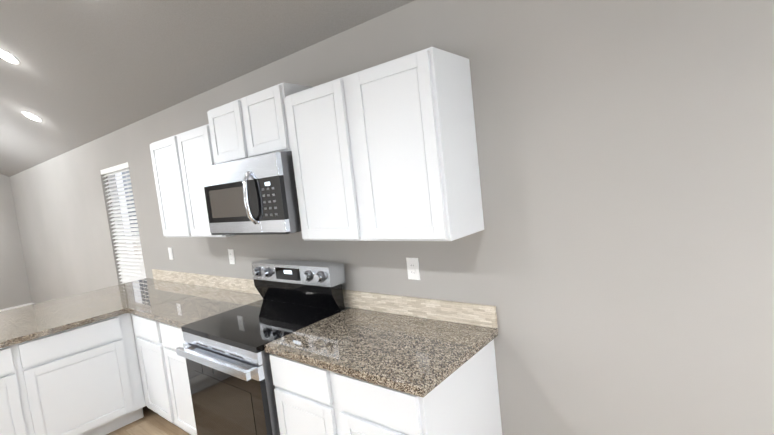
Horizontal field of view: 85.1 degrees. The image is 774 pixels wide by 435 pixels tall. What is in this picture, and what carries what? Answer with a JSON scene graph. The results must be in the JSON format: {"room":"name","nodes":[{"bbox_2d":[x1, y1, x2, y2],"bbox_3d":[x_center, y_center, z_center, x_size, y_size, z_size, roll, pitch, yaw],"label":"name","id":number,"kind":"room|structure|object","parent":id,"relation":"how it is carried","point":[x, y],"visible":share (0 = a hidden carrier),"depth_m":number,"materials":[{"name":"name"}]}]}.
{"room":"kitchen","nodes":[
{"label":"kitchen","id":0,"kind":"room"},
{"bbox_2d":[0,174,31,309],"bbox_3d":[-8.478,0.320,6.231,0.150,3.450,4.600,-2,6,39],"label":"wall","id":1,"kind":"structure","parent":0,"point":[14,288],"depth_m":7.88,"materials":[{"name":"paint"}]},
{"bbox_2d":[0,303,31,311],"bbox_3d":[-8.233,1.982,6.319,0.014,0.090,4.600,-2,6,39],"label":"baseboard","id":2,"kind":"structure","parent":1,"relation":"attached to","point":[15,307],"depth_m":7.90,"materials":[{"name":"white wood"}]},
{"bbox_2d":[106,406,190,434],"bbox_3d":[-3.796,1.878,2.721,11.740,0.060,4.900,-2,6,39],"label":"floor","id":3,"kind":"structure","parent":0,"point":[150,422],"depth_m":3.19,"materials":[{"name":"brown wood"}]},
{"bbox_2d":[100,313,145,419],"bbox_3d":[-1.977,1.126,3.697,0.598,0.874,0.628,-2,6,39],"label":"base cabinet","id":4,"kind":"object","parent":3,"relation":"on","point":[119,337],"depth_m":3.19,"materials":[{"name":"white wood"}]},
{"bbox_2d":[0,278,196,347],"bbox_3d":[-2.998,0.941,2.909,1.240,0.236,3.062,-2,6,39],"label":"countertop","id":5,"kind":"structure","parent":4,"relation":"on","point":[25,323],"depth_m":3.36,"materials":[{"name":"stone"}]},
{"bbox_2d":[131,314,196,434],"bbox_3d":[-1.357,1.101,3.193,0.992,0.874,0.627,-2,6,39],"label":"base cabinet","id":6,"kind":"object","parent":3,"relation":"on","point":[165,379],"visible":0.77,"depth_m":2.95,"materials":[{"name":"white wood"}]},
{"bbox_2d":[124,286,262,327],"bbox_3d":[-1.392,0.648,3.135,0.944,0.038,0.639,-2,6,39],"label":"countertop","id":7,"kind":"structure","parent":6,"relation":"on","point":[184,307],"depth_m":3.08,"materials":[{"name":"stone"}]},
{"bbox_2d":[176,259,345,434],"bbox_3d":[-0.724,0.925,2.565,0.786,1.192,0.715,-2,6,39],"label":"range","id":8,"kind":"object","parent":3,"relation":"on","point":[228,364],"visible":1,"depth_m":2.43,"materials":[{"name":"silver metal"}]},
{"bbox_2d":[269,339,501,434],"bbox_3d":[0.000,1.047,2.089,0.924,0.874,0.627,-2,6,39],"label":"base cabinet","id":9,"kind":"object","parent":3,"relation":"on","point":[463,399],"visible":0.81,"depth_m":1.81,"materials":[{"name":"white wood"}]},
{"bbox_2d":[264,308,497,396],"bbox_3d":[-0.044,0.594,2.038,0.949,0.038,0.637,-2,6,39],"label":"countertop","id":10,"kind":"structure","parent":9,"relation":"on","point":[419,356],"depth_m":1.91,"materials":[{"name":"stone"}]},
{"bbox_2d":[0,0,414,176],"bbox_3d":[-3.151,-1.356,3.674,11.440,1.050,1.470,-2,6,39],"label":"ceiling","id":11,"kind":"structure","parent":0,"point":[82,72],"depth_m":3.06,"materials":[{"name":"paint"}]},
{"bbox_2d":[0,49,19,63],"bbox_3d":[-3.225,-1.368,3.567,0.190,0.108,0.162,-2,6,39],"label":"recessed light","id":12,"kind":"object","parent":11,"relation":"in","point":[7,56],"visible":1,"depth_m":3.57,"materials":[{"name":"white"}]},
{"bbox_2d":[22,111,41,121],"bbox_3d":[-3.971,-1.129,4.716,0.190,0.108,0.162,-2,6,39],"label":"recessed light","id":13,"kind":"object","parent":11,"relation":"in","point":[32,116],"visible":1,"depth_m":4.70,"materials":[{"name":"white"}]},
{"bbox_2d":[9,0,773,434],"bbox_3d":[-2.456,0.295,4.447,11.740,2.500,0.150,-2,6,39],"label":"wall","id":14,"kind":"structure","parent":0,"point":[613,260],"depth_m":1.69,"materials":[{"name":"paint"}]},
{"bbox_2d":[100,162,145,283],"bbox_3d":[-2.907,0.239,4.790,0.850,1.650,0.127,-2,6,39],"label":"window blind","id":15,"kind":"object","parent":14,"relation":"in","point":[134,270],"depth_m":4.79,"materials":[{"name":"white plastic"}]},
{"bbox_2d":[168,248,173,259],"bbox_3d":[-2.080,0.348,4.050,0.075,0.118,0.008,-2,6,39],"label":"outlet","id":16,"kind":"object","parent":14,"relation":"attached to","point":[170,253],"visible":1,"depth_m":4.04,"materials":[{"name":"white plastic"}]},
{"bbox_2d":[150,124,234,236],"bbox_3d":[-1.372,-0.245,3.168,0.904,0.750,0.327,-2,6,39],"label":"upper cabinet","id":17,"kind":"object","parent":14,"relation":"attached to","point":[180,161],"visible":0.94,"depth_m":3.04,"materials":[{"name":"white wood"}]},
{"bbox_2d":[228,249,234,263],"bbox_3d":[-1.243,0.314,3.369,0.075,0.118,0.008,-2,6,39],"label":"outlet","id":18,"kind":"object","parent":14,"relation":"attached to","point":[231,256],"visible":1,"depth_m":3.37,"materials":[{"name":"white plastic"}]},
{"bbox_2d":[207,82,311,164],"bbox_3d":[-0.745,-0.546,2.610,0.782,0.360,0.327,-2,6,39],"label":"upper cabinet","id":19,"kind":"object","parent":14,"relation":"attached to","point":[253,125],"visible":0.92,"depth_m":2.43,"materials":[{"name":"white wood"}]},
{"bbox_2d":[201,151,301,234],"bbox_3d":[-0.747,-0.137,2.588,0.780,0.439,0.471,-2,6,39],"label":"microwave","id":20,"kind":"object","parent":19,"relation":"attached to","point":[256,195],"visible":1,"depth_m":2.34,"materials":[{"name":"silver metal"}]},
{"bbox_2d":[152,269,497,327],"bbox_3d":[-0.949,0.525,3.160,3.765,0.103,0.017,-2,6,39],"label":"backsplash","id":21,"kind":"structure","parent":14,"relation":"attached to","point":[467,313],"depth_m":2.35,"materials":[{"name":"stone"}]},
{"bbox_2d":[285,47,483,240],"bbox_3d":[-0.049,-0.292,2.093,0.926,0.777,0.327,-2,6,39],"label":"upper cabinet","id":22,"kind":"object","parent":14,"relation":"attached to","point":[386,151],"visible":1,"depth_m":1.86,"materials":[{"name":"white wood"}]},
{"bbox_2d":[406,258,419,279],"bbox_3d":[0.139,0.273,2.247,0.075,0.118,0.008,-2,6,39],"label":"outlet","id":23,"kind":"object","parent":14,"relation":"attached to","point":[413,268],"visible":1,"depth_m":2.24,"materials":[{"name":"white plastic"}]},
{"label":"outside","id":24,"kind":"structure","parent":0,"visible":0},
{"bbox_2d":[122,171,141,258],"bbox_3d":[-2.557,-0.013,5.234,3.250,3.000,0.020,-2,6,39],"label":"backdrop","id":25,"kind":"structure","parent":24,"point":[126,180],"depth_m":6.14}
]}

